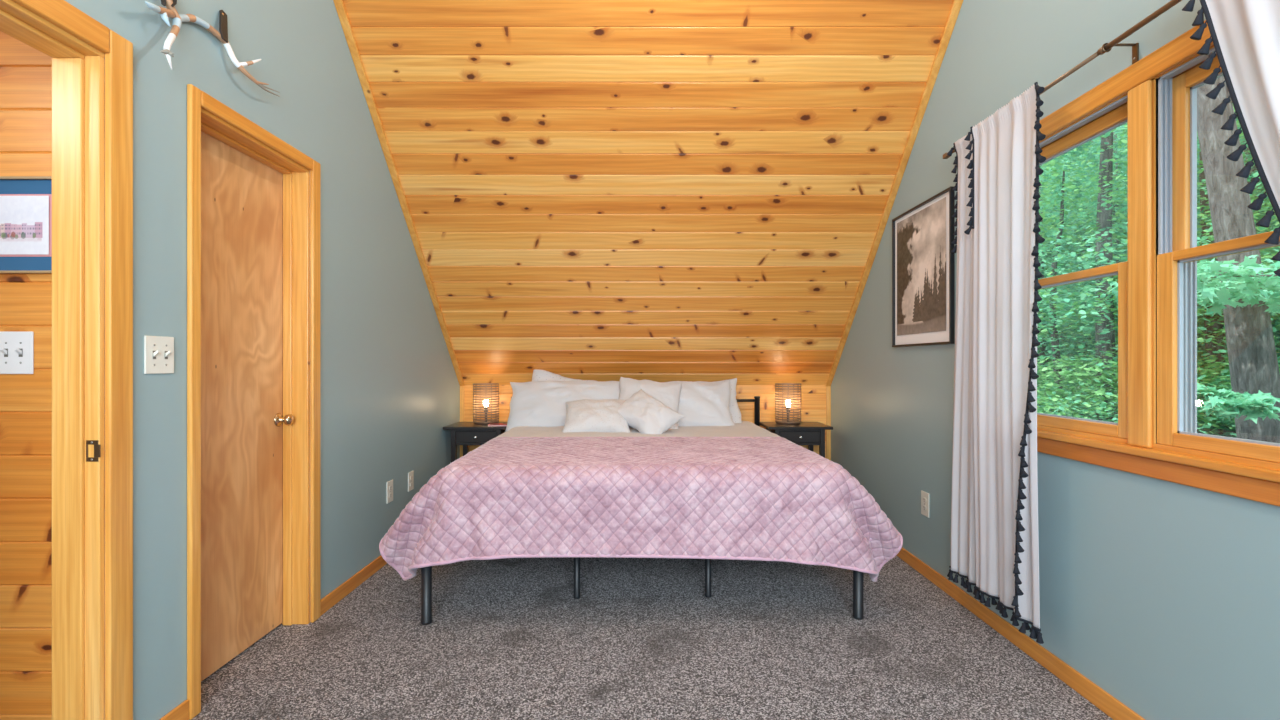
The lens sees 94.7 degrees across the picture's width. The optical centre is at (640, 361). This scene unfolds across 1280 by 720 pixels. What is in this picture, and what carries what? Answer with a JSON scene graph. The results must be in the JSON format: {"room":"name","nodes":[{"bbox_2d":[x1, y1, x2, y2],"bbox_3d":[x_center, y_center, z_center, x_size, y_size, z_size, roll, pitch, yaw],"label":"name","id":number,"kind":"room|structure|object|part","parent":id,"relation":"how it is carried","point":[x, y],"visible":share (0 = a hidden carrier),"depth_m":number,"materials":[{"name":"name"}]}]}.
{"room":"attic bedroom","nodes":[
{"label":"attic bedroom","id":0,"kind":"room"},
{"bbox_2d":[0,31,51,719],"bbox_3d":[-2.521,-0.050,1.880,1.759,2.500,0.040,0,0,0],"label":"wall","id":1,"kind":"structure","parent":0,"point":[25,71],"depth_m":1.86,"materials":[{"name":"brown wood"}]},
{"bbox_2d":[0,331,33,373],"bbox_3d":[-1.995,-0.029,1.849,0.165,0.134,0.021,0,0,0],"label":"light switch","id":2,"kind":"object","parent":1,"relation":"attached to","point":[16,347],"visible":1,"depth_m":1.85,"materials":[{"name":"white plastic"}]},
{"bbox_2d":[0,176,51,273],"bbox_3d":[-1.995,-0.429,1.851,0.500,0.302,0.018,0,0,0],"label":"framed print","id":3,"kind":"object","parent":1,"relation":"attached to","point":[25,201],"visible":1,"depth_m":1.85,"materials":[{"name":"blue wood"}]},
{"bbox_2d":[65,0,459,719],"bbox_3d":[-1.583,-0.678,1.585,0.120,3.755,6.970,0,0,0],"label":"wall","id":4,"kind":"structure","parent":0,"point":[390,387],"depth_m":2.68,"materials":[{"name":"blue paint"}]},
{"bbox_2d":[0,0,132,719],"bbox_3d":[-1.576,0.127,1.260,0.142,2.146,0.983,0,0,0],"label":"door frame","id":5,"kind":"structure","parent":4,"relation":"in","point":[92,94],"depth_m":1.66,"materials":[{"name":"brown wood"}]},
{"bbox_3d":[-1.514,-0.910,1.258,0.018,0.072,0.829,0,0,0],"label":"head casing","id":6,"kind":"part","parent":5,"relation":"part of","materials":[{"name":"brown wood"}]},
{"bbox_3d":[-1.539,0.250,1.658,0.040,0.060,0.002,0,0,0],"label":"strike plate","id":7,"kind":"part","parent":5,"relation":"part of","materials":[{"name":"brown metal"}]},
{"bbox_3d":[-1.514,0.127,1.712,0.018,2.146,0.078,0,0,0],"label":"casing","id":8,"kind":"part","parent":5,"relation":"part of","materials":[{"name":"brown wood"}]},
{"bbox_2d":[144,336,173,373],"bbox_3d":[-1.512,-0.022,1.862,0.021,0.118,0.112,0,0,0],"label":"light switch","id":9,"kind":"object","parent":4,"relation":"attached to","point":[158,350],"visible":1,"depth_m":1.85,"materials":[{"name":"white plastic"}]},
{"bbox_2d":[159,700,188,719],"bbox_3d":[-1.516,1.164,1.863,0.013,0.072,0.220,0,0,0],"label":"baseboard","id":10,"kind":"structure","parent":4,"relation":"attached to","point":[181,712],"depth_m":1.94,"materials":[{"name":"brown wood"}]},
{"bbox_2d":[145,0,279,96],"bbox_3d":[-1.471,-1.086,2.073,0.096,0.376,0.686,0,0,0],"label":"wall decoration","id":11,"kind":"object","parent":4,"relation":"attached to","point":[170,11],"depth_m":1.97,"materials":[{"name":"white paint"}]},
{"bbox_2d":[187,84,320,719],"bbox_3d":[-1.589,0.134,2.375,0.168,2.133,0.800,0,0,0],"label":"door","id":12,"kind":"structure","parent":4,"relation":"in","point":[254,198],"depth_m":2.45,"materials":[{"name":"brown wood"}]},
{"bbox_3d":[-1.514,0.134,1.998,0.018,2.133,0.047,0,0,0],"label":"casing","id":13,"kind":"part","parent":12,"relation":"part of","materials":[{"name":"brown wood"}]},
{"bbox_3d":[-1.514,-0.906,2.366,0.018,0.054,0.689,0,0,0],"label":"head casing","id":14,"kind":"part","parent":12,"relation":"part of","materials":[{"name":"brown wood"}]},
{"bbox_3d":[-1.585,0.260,2.655,0.035,0.052,0.052,0,0,0],"label":"knob","id":15,"kind":"part","parent":12,"relation":"part of","materials":[{"name":"gold metal"}]},
{"bbox_3d":[-1.514,0.134,2.743,0.018,2.133,0.064,0,0,0],"label":"casing","id":16,"kind":"part","parent":12,"relation":"part of","materials":[{"name":"brown wood"}]},
{"bbox_2d":[321,555,386,614],"bbox_3d":[-1.516,1.164,3.865,0.013,0.072,2.177,0,0,0],"label":"baseboard","id":17,"kind":"structure","parent":4,"relation":"attached to","point":[348,586],"depth_m":3.07,"materials":[{"name":"brown wood"}]},
{"bbox_2d":[387,479,392,503],"bbox_3d":[-1.519,0.784,3.572,0.009,0.130,0.086,0,0,0],"label":"power outlet","id":18,"kind":"object","parent":4,"relation":"attached to","point":[389,483],"visible":1,"depth_m":3.56,"materials":[{"name":"white plastic"}]},
{"bbox_2d":[333,0,464,385],"bbox_3d":[-1.502,-1.134,3.597,0.042,2.679,2.743,0,0,0],"label":"trim","id":19,"kind":"structure","parent":4,"relation":"attached to","point":[339,6],"depth_m":3.55,"materials":[{"name":"brown wood"}]},
{"bbox_2d":[408,471,413,491],"bbox_3d":[-1.519,0.786,3.897,0.009,0.124,0.084,0,0,0],"label":"power outlet","id":20,"kind":"object","parent":4,"relation":"attached to","point":[410,474],"visible":1,"depth_m":3.88,"materials":[{"name":"white plastic"}]},
{"bbox_2d":[464,385,825,457],"bbox_3d":[0.036,0.692,5.000,3.158,1.016,0.060,0,0,0],"label":"wall","id":21,"kind":"structure","parent":0,"point":[813,397],"depth_m":4.97,"materials":[{"name":"brown wood"}]},
{"bbox_2d":[460,386,463,456],"bbox_3d":[-1.505,0.700,4.962,0.036,1.000,0.016,0,0,0],"label":"trim","id":22,"kind":"structure","parent":21,"relation":"attached to","point":[461,387],"depth_m":4.96,"materials":[{"name":"brown wood"}]},
{"bbox_2d":[826,386,830,460],"bbox_3d":[1.577,0.700,4.962,0.036,1.000,0.016,0,0,0],"label":"trim","id":23,"kind":"structure","parent":21,"relation":"attached to","point":[828,388],"depth_m":4.96,"materials":[{"name":"brown wood"}]},
{"bbox_2d":[343,0,953,384],"bbox_3d":[0.036,-1.159,3.620,3.158,2.705,2.770,0,0,0],"label":"ceiling","id":24,"kind":"structure","parent":0,"point":[598,190],"depth_m":3.54,"materials":[{"name":"brown wood"}]},
{"bbox_2d":[191,555,1112,719],"bbox_3d":[-0.853,1.250,1.585,5.095,0.100,6.970,0,0,0],"label":"floor","id":25,"kind":"structure","parent":0,"point":[506,638],"depth_m":2.44,"materials":[{"name":"carpet"}]},
{"bbox_2d":[443,422,506,462],"bbox_3d":[-1.268,0.848,4.700,0.490,0.705,0.400,0,0,0],"label":"nightstand","id":26,"kind":"object","parent":25,"relation":"on","point":[465,434],"visible":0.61,"depth_m":4.53,"materials":[{"name":"black wood"}]},
{"bbox_3d":[-1.442,0.859,4.548,0.036,0.683,0.036,0,0,0],"label":"leg","id":27,"kind":"part","parent":26,"relation":"part of","materials":[{"name":"black wood"}]},
{"bbox_3d":[-1.442,0.859,4.852,0.036,0.683,0.036,0,0,0],"label":"leg","id":28,"kind":"part","parent":26,"relation":"part of","materials":[{"name":"black wood"}]},
{"bbox_3d":[-1.268,0.577,4.539,0.306,0.084,0.016,0,0,0],"label":"drawer","id":29,"kind":"part","parent":26,"relation":"part of","materials":[{"name":"black wood"}]},
{"bbox_2d":[473,383,498,424],"bbox_3d":[-1.245,0.334,4.740,0.206,0.322,0.206,0,0,0],"label":"table lamp","id":30,"kind":"object","parent":26,"relation":"on","point":[485,388],"visible":0.99,"depth_m":4.69,"materials":[{"name":"brown"}]},
{"bbox_2d":[488,423,506,425],"bbox_3d":[-1.100,0.490,4.610,0.176,0.011,0.116,0,0,-7],"label":"booklet","id":31,"kind":"object","parent":26,"relation":"on","point":[490,424],"visible":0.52,"depth_m":4.58,"materials":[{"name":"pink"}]},
{"bbox_3d":[-1.094,0.859,4.548,0.036,0.683,0.036,0,0,0],"label":"leg","id":32,"kind":"part","parent":26,"relation":"part of","materials":[{"name":"black wood"}]},
{"bbox_2d":[421,396,863,624],"bbox_3d":[-0.012,0.742,3.796,2.057,0.916,2.164,0,0,-2],"label":"platform bed","id":33,"kind":"object","parent":25,"relation":"on","point":[426,572],"visible":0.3,"depth_m":2.75,"materials":[{"name":"black metal"}]},
{"bbox_3d":[-0.987,1.019,2.714,0.051,0.362,0.051,0,0,-2],"label":"leg","id":34,"kind":"part","parent":33,"relation":"part of","materials":[{"name":"black metal"}]},
{"bbox_3d":[-0.326,1.032,3.001,0.036,0.335,0.036,0,0,-1],"label":"leg","id":35,"kind":"part","parent":33,"relation":"part of","materials":[{"name":"black metal"}]},
{"bbox_3d":[0.344,1.032,3.019,0.036,0.335,0.036,0,0,-2],"label":"leg","id":36,"kind":"part","parent":33,"relation":"part of","materials":[{"name":"black metal"}]},
{"bbox_3d":[-0.039,0.318,4.854,2.000,0.023,0.023,0,0,-2],"label":"headboard rail","id":37,"kind":"part","parent":33,"relation":"part of","materials":[{"name":"black metal"}]},
{"bbox_3d":[0.960,0.742,4.880,0.049,0.916,0.048,0,0,-1],"label":"headboard post","id":38,"kind":"part","parent":33,"relation":"part of","materials":[{"name":"black metal"}]},
{"bbox_3d":[1.019,1.019,2.766,0.051,0.362,0.051,0,0,-2],"label":"leg","id":39,"kind":"part","parent":33,"relation":"part of","materials":[{"name":"black metal"}]},
{"bbox_3d":[-0.011,0.675,3.765,1.930,0.330,2.050,0,0,-2],"label":"mattress","id":40,"kind":"object","parent":33,"relation":"on","visible":0},
{"bbox_2d":[532,369,595,380],"bbox_3d":[-0.592,0.331,4.760,0.747,0.557,0.199,0,0,4],"label":"pillow","id":41,"kind":"object","parent":40,"relation":"on","point":[538,375],"visible":0.09,"depth_m":4.79,"materials":[{"name":"white fabric"}]},
{"bbox_2d":[473,421,803,450],"bbox_3d":[-0.018,0.714,4.046,1.995,0.472,1.513,0,0,-2],"label":"sheet","id":42,"kind":"object","parent":40,"relation":"on","point":[746,428],"visible":0.31,"depth_m":4.04,"materials":[{"name":"grey fabric"}]},
{"bbox_2d":[505,381,619,431],"bbox_3d":[-0.548,0.340,4.599,1.003,0.382,0.284,0,0,1],"label":"pillow","id":43,"kind":"object","parent":42,"relation":"on","point":[533,403],"visible":0.56,"depth_m":4.55,"materials":[{"name":"white fabric"}]},
{"bbox_2d":[562,399,629,431],"bbox_3d":[-0.313,0.392,4.205,0.476,0.244,0.312,0,0,-3],"label":"cushion","id":44,"kind":"object","parent":42,"relation":"on","point":[584,415],"visible":0.77,"depth_m":4.10,"materials":[{"name":"white fabric"}]},
{"bbox_2d":[619,377,681,428],"bbox_3d":[0.046,0.318,4.473,0.513,0.407,0.295,0,0,6],"label":"pillow","id":45,"kind":"object","parent":42,"relation":"on","point":[668,394],"visible":0.4,"depth_m":4.48,"materials":[{"name":"white fabric"}]},
{"bbox_2d":[618,389,684,433],"bbox_3d":[0.040,0.371,4.159,0.471,0.349,0.282,0,0,40],"label":"cushion","id":46,"kind":"object","parent":42,"relation":"on","point":[644,413],"visible":0.84,"depth_m":4.08,"materials":[{"name":"white fabric"}]},
{"bbox_2d":[660,381,734,425],"bbox_3d":[0.334,0.340,4.611,0.769,0.390,0.280,0,0,-1],"label":"pillow","id":47,"kind":"object","parent":42,"relation":"on","point":[701,404],"visible":0.54,"depth_m":4.54,"materials":[{"name":"white fabric"}]},
{"bbox_2d":[379,437,902,581],"bbox_3d":[0.007,0.777,3.213,2.522,0.601,1.209,0,0,-2],"label":"quilt","id":48,"kind":"object","parent":40,"relation":"on","point":[784,501],"visible":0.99,"depth_m":2.72,"materials":[{"name":"pink fabric"}]},
{"bbox_2d":[694,378,741,422],"bbox_3d":[0.460,0.358,4.775,0.737,0.456,0.184,0,0,0],"label":"pillow","id":49,"kind":"object","parent":40,"relation":"on","point":[735,412],"visible":0.16,"depth_m":4.76,"materials":[{"name":"white fabric"}]},
{"bbox_2d":[759,422,832,457],"bbox_3d":[1.222,0.848,4.700,0.490,0.705,0.400,0,0,0],"label":"nightstand","id":50,"kind":"object","parent":25,"relation":"on","point":[810,434],"visible":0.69,"depth_m":4.53,"materials":[{"name":"black wood"}]},
{"bbox_2d":[775,383,800,424],"bbox_3d":[1.182,0.334,4.740,0.206,0.322,0.206,0,0,0],"label":"table lamp","id":51,"kind":"object","parent":50,"relation":"on","point":[788,388],"visible":1,"depth_m":4.68,"materials":[{"name":"brown"}]},
{"bbox_3d":[1.222,0.577,4.539,0.306,0.084,0.016,0,0,0],"label":"drawer","id":52,"kind":"part","parent":50,"relation":"part of","materials":[{"name":"black wood"}]},
{"bbox_3d":[1.396,0.859,4.852,0.036,0.683,0.036,0,0,0],"label":"leg","id":53,"kind":"part","parent":50,"relation":"part of","materials":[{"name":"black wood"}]},
{"bbox_3d":[1.396,0.859,4.548,0.036,0.683,0.036,0,0,0],"label":"leg","id":54,"kind":"part","parent":50,"relation":"part of","materials":[{"name":"black wood"}]},
{"bbox_2d":[831,0,1279,719],"bbox_3d":[1.660,-0.678,1.585,0.130,3.755,6.970,0,0,0],"label":"wall","id":55,"kind":"structure","parent":0,"point":[1163,595],"depth_m":2.16,"materials":[{"name":"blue paint"}]},
{"bbox_2d":[826,0,962,385],"bbox_3d":[1.574,-1.134,3.597,0.042,2.679,2.743,0,0,0],"label":"trim","id":56,"kind":"structure","parent":55,"relation":"attached to","point":[955,9],"depth_m":3.56,"materials":[{"name":"brown wood"}]},
{"bbox_2d":[892,186,954,346],"bbox_3d":[1.584,-0.493,3.350,0.022,0.800,0.700,0,0,0],"label":"framed photograph","id":57,"kind":"object","parent":55,"relation":"attached to","point":[923,261],"visible":1,"depth_m":3.30,"materials":[{"name":"black"}]},
{"bbox_2d":[897,197,945,335],"bbox_3d":[1.586,-0.511,3.361,0.001,0.696,0.588,0,0,0],"label":"print","id":58,"kind":"object","parent":57,"relation":"attached to","point":[921,237],"depth_m":3.32},
{"bbox_2d":[921,490,928,517],"bbox_3d":[1.591,0.795,3.305,0.009,0.134,0.088,0,0,0],"label":"power outlet","id":59,"kind":"object","parent":55,"relation":"attached to","point":[924,495],"visible":1,"depth_m":3.30,"materials":[{"name":"white plastic"}]},
{"bbox_2d":[897,547,1145,719],"bbox_3d":[1.589,1.164,1.577,0.013,0.072,6.754,0,0,0],"label":"baseboard","id":60,"kind":"structure","parent":55,"relation":"attached to","point":[1115,709],"depth_m":2.39,"materials":[{"name":"brown wood"}]},
{"bbox_2d":[943,0,1181,158],"bbox_3d":[1.540,-0.995,1.808,0.110,0.065,2.215,0,0,0],"label":"curtain rod","id":61,"kind":"object","parent":55,"relation":"attached to","point":[1106,47],"visible":0.72,"depth_m":1.89,"materials":[{"name":"brown metal"}]},
{"bbox_2d":[947,134,997,604],"bbox_3d":[1.500,0.007,2.718,0.066,2.089,0.354,0,0,-3],"label":"curtain","id":62,"kind":"object","parent":61,"relation":"hanging from","point":[963,534],"visible":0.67,"depth_m":2.75,"materials":[{"name":"white fabric"}]},
{"bbox_2d":[964,82,1045,643],"bbox_3d":[1.478,0.001,2.397,0.089,2.081,0.493,0,0,1],"label":"curtain","id":63,"kind":"object","parent":61,"relation":"hanging from","point":[1004,195],"visible":1,"depth_m":2.39,"materials":[{"name":"white fabric"}]},
{"bbox_2d":[1182,0,1279,276],"bbox_3d":[1.476,-0.443,1.228,0.050,1.187,0.736,0,0,-1],"label":"curtain","id":64,"kind":"object","parent":61,"relation":"hanging from","point":[1245,34],"visible":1,"depth_m":1.43,"materials":[{"name":"white fabric"}]},
{"bbox_2d":[1037,93,1128,444],"bbox_3d":[1.674,-0.302,2.280,0.162,1.175,0.750,0,0,0],"label":"window","id":65,"kind":"structure","parent":55,"relation":"in","point":[1113,115],"depth_m":2.08,"materials":[{"name":"brown wood"}]},
{"bbox_3d":[1.614,-0.040,2.280,0.034,0.585,0.718,0,0,0],"label":"sash","id":66,"kind":"part","parent":65,"relation":"part of","materials":[{"name":"brown wood"}]},
{"bbox_3d":[1.674,0.269,2.280,0.162,0.032,0.750,0,0,0],"label":"sill","id":67,"kind":"part","parent":65,"relation":"part of","materials":[{"name":"brown wood"}]},
{"bbox_3d":[1.652,-0.588,2.280,0.034,0.569,0.718,0,0,0],"label":"sash","id":68,"kind":"part","parent":65,"relation":"part of","materials":[{"name":"brown wood"}]},
{"bbox_2d":[1039,20,1213,141],"bbox_3d":[1.585,-0.918,1.890,0.020,0.076,1.680,0,0,0],"label":"trim","id":69,"kind":"structure","parent":55,"relation":"attached to","point":[1182,48],"depth_m":1.91,"materials":[{"name":"brown wood"}]},
{"bbox_2d":[1128,80,1151,447],"bbox_3d":[1.587,-0.306,1.878,0.016,1.152,0.084,0,0,0],"label":"trim","id":70,"kind":"structure","parent":55,"relation":"attached to","point":[1140,96],"depth_m":1.86,"materials":[{"name":"brown wood"}]},
{"bbox_2d":[1037,437,1279,506],"bbox_3d":[1.585,0.327,1.890,0.019,0.062,1.680,0,0,0],"label":"trim","id":71,"kind":"structure","parent":55,"relation":"attached to","point":[1259,490],"depth_m":1.75,"materials":[{"name":"brown wood"}]},
{"bbox_2d":[1037,429,1279,482],"bbox_3d":[1.578,0.283,1.890,0.038,0.026,1.720,0,0,0],"label":"sill","id":72,"kind":"structure","parent":55,"relation":"attached to","point":[1262,473],"depth_m":1.73,"materials":[{"name":"brown wood"}]},
{"bbox_2d":[1151,45,1279,469],"bbox_3d":[1.674,-0.302,1.480,0.162,1.175,0.730,0,0,0],"label":"window","id":73,"kind":"structure","parent":55,"relation":"in","point":[1176,253],"depth_m":1.79,"materials":[{"name":"brown wood"}]},
{"bbox_3d":[1.674,0.269,1.480,0.162,0.032,0.730,0,0,0],"label":"sill","id":74,"kind":"part","parent":73,"relation":"part of","materials":[{"name":"brown wood"}]},
{"bbox_3d":[1.614,-0.040,1.480,0.034,0.585,0.698,0,0,0],"label":"sash","id":75,"kind":"part","parent":73,"relation":"part of","materials":[{"name":"brown wood"}]},
{"bbox_3d":[1.652,-0.588,1.480,0.034,0.569,0.698,0,0,0],"label":"sash","id":76,"kind":"part","parent":73,"relation":"part of","materials":[{"name":"brown wood"}]},
{"label":"outside","id":77,"kind":"structure","parent":0,"visible":0},
{"bbox_2d":[1044,254,1272,435],"bbox_3d":[23.950,-4.318,16.000,44.100,11.947,60.000,0,0,0],"label":"ground","id":78,"kind":"structure","parent":77,"point":[1076,254],"depth_m":14.31,"materials":[{"name":"green plant"}]},
{"bbox_2d":[1037,165,1127,410],"bbox_3d":[7.933,-1.800,13.131,7.499,6.596,7.186,0,0,12],"label":"tree","id":79,"kind":"object","parent":78,"relation":"on","point":[1069,213],"visible":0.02,"depth_m":11.71,"materials":[{"name":"green plant"}]},
{"bbox_2d":[1040,127,1127,415],"bbox_3d":[6.545,-0.994,8.686,2.441,4.902,2.062,0,0,-15],"label":"sapling","id":80,"kind":"object","parent":78,"relation":"on","point":[1054,266],"visible":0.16,"depth_m":8.59,"materials":[{"name":"green plant"}]},
{"bbox_3d":[6.402,-2.005,8.633,2.591,2.879,2.098,0,0,0],"label":"crown","id":81,"kind":"part","parent":80,"relation":"part of","materials":[{"name":"green plant"}]},
{"bbox_2d":[1044,127,1200,267],"bbox_3d":[15.391,-4.947,20.005,8.383,7.577,8.641,0,0,30],"label":"tree","id":82,"kind":"object","parent":78,"relation":"on","point":[1123,127],"visible":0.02,"depth_m":19.82,"materials":[{"name":"green plant"}]},
{"bbox_2d":[1042,125,1203,416],"bbox_3d":[11.385,-2.829,14.906,7.254,8.477,7.604,0,0,-38],"label":"tree","id":83,"kind":"object","parent":78,"relation":"on","point":[1125,125],"visible":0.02,"depth_m":14.84,"materials":[{"name":"green plant"}]},
{"bbox_2d":[1042,133,1203,358],"bbox_3d":[10.639,-2.998,16.099,8.152,8.479,7.453,0,0,-41],"label":"tree","id":84,"kind":"object","parent":78,"relation":"on","point":[1121,133],"visible":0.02,"depth_m":15.25,"materials":[{"name":"green plant"}]},
{"bbox_2d":[1043,127,1242,407],"bbox_3d":[11.317,-2.850,14.955,7.844,8.474,7.838,0,0,-35],"label":"tree","id":85,"kind":"object","parent":78,"relation":"on","point":[1126,127],"visible":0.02,"depth_m":14.31,"materials":[{"name":"green plant"}]},
{"bbox_2d":[1040,125,1266,413],"bbox_3d":[9.440,-2.500,11.999,7.132,7.989,7.018,0,0,-10],"label":"tree","id":86,"kind":"object","parent":78,"relation":"on","point":[1070,174],"visible":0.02,"depth_m":12.09,"materials":[{"name":"green plant"}]},
{"bbox_2d":[1037,117,1276,436],"bbox_3d":[7.289,-2.325,6.935,6.506,7.761,8.137,0,0,-14],"label":"tree","id":87,"kind":"object","parent":78,"relation":"on","point":[1210,329],"visible":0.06,"depth_m":7.52,"materials":[{"name":"green plant"}]},
{"bbox_2d":[1037,151,1276,416],"bbox_3d":[7.979,-1.414,11.962,7.140,5.857,7.633,0,0,17],"label":"tree","id":88,"kind":"object","parent":78,"relation":"on","point":[1043,347],"visible":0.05,"depth_m":10.94,"materials":[{"name":"green plant"}]},
{"bbox_2d":[1037,121,1279,436],"bbox_3d":[5.976,-1.592,7.629,6.908,6.314,7.057,0,0,18],"label":"tree","id":89,"kind":"object","parent":78,"relation":"on","point":[1107,335],"visible":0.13,"depth_m":7.61,"materials":[{"name":"green plant"}]},
{"bbox_2d":[1037,123,1279,433],"bbox_3d":[5.728,-1.962,8.113,7.437,7.056,6.716,0,0,-4],"label":"tree","id":90,"kind":"object","parent":78,"relation":"on","point":[1051,373],"visible":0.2,"depth_m":7.46,"materials":[{"name":"green plant"}]},
{"bbox_2d":[1037,106,1279,431],"bbox_3d":[7.025,-1.404,7.412,7.159,5.925,7.464,0,0,32],"label":"tree","id":91,"kind":"object","parent":78,"relation":"on","point":[1076,191],"visible":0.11,"depth_m":7.46,"materials":[{"name":"green plant"}]},
{"bbox_2d":[1037,125,1279,437],"bbox_3d":[9.862,-2.143,9.463,7.528,7.331,7.220,0,0,15],"label":"tree","id":92,"kind":"object","parent":78,"relation":"on","point":[1253,169],"visible":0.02,"depth_m":9.70,"materials":[{"name":"green plant"}]},
{"bbox_2d":[1038,112,1279,435],"bbox_3d":[7.705,-2.067,6.938,6.464,7.250,7.319,0,0,-35],"label":"tree","id":93,"kind":"object","parent":78,"relation":"on","point":[1256,174],"visible":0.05,"depth_m":6.95,"materials":[{"name":"green plant"}]},
{"bbox_2d":[1039,124,1279,404],"bbox_3d":[9.624,-1.418,10.530,7.511,5.859,7.472,0,0,42],"label":"tree","id":94,"kind":"object","parent":78,"relation":"on","point":[1242,139],"visible":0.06,"depth_m":10.51,"materials":[{"name":"green plant"}]},
{"bbox_2d":[1042,109,1279,367],"bbox_3d":[10.555,-1.732,9.077,6.550,6.490,7.129,0,0,-4],"label":"tree","id":95,"kind":"object","parent":78,"relation":"on","point":[1198,192],"visible":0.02,"depth_m":9.92,"materials":[{"name":"green plant"}]},
{"bbox_2d":[1043,130,1279,433],"bbox_3d":[7.928,-2.429,6.610,7.032,7.983,6.862,0,0,14],"label":"tree","id":96,"kind":"object","parent":78,"relation":"on","point":[1241,134],"visible":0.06,"depth_m":6.91,"materials":[{"name":"green plant"}]},
{"bbox_2d":[1070,134,1279,429],"bbox_3d":[10.660,-2.290,8.793,7.872,7.620,7.316,0,0,4],"label":"tree","id":97,"kind":"object","parent":78,"relation":"on","point":[1276,323],"visible":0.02,"depth_m":9.06,"materials":[{"name":"green plant"}]},
{"bbox_2d":[1081,124,1279,361],"bbox_3d":[14.362,-3.518,14.273,7.829,9.559,7.882,0,0,22],"label":"tree","id":98,"kind":"object","parent":78,"relation":"on","point":[1125,124],"visible":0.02,"depth_m":14.00,"materials":[{"name":"green plant"}]},
{"bbox_2d":[1088,255,1279,423],"bbox_3d":[5.121,0.196,4.729,2.567,2.602,1.896,0,0,-21],"label":"foliage","id":99,"kind":"object","parent":78,"relation":"on","point":[1241,284],"visible":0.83,"depth_m":4.32,"materials":[{"name":"green plant"}]},
{"bbox_2d":[1197,76,1279,442],"bbox_3d":[4.303,-3.120,5.169,7.369,9.473,6.912,0,0,0],"label":"maple tree","id":100,"kind":"object","parent":78,"relation":"on","point":[1252,356],"visible":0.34,"depth_m":4.91,"materials":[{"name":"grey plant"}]},
{"bbox_2d":[1197,127,1279,344],"bbox_3d":[12.178,-1.893,9.465,6.952,6.782,6.948,0,0,8],"label":"tree","id":101,"kind":"object","parent":78,"relation":"on","point":[1239,127],"visible":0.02,"depth_m":10.26,"materials":[{"name":"green plant"}]}
]}

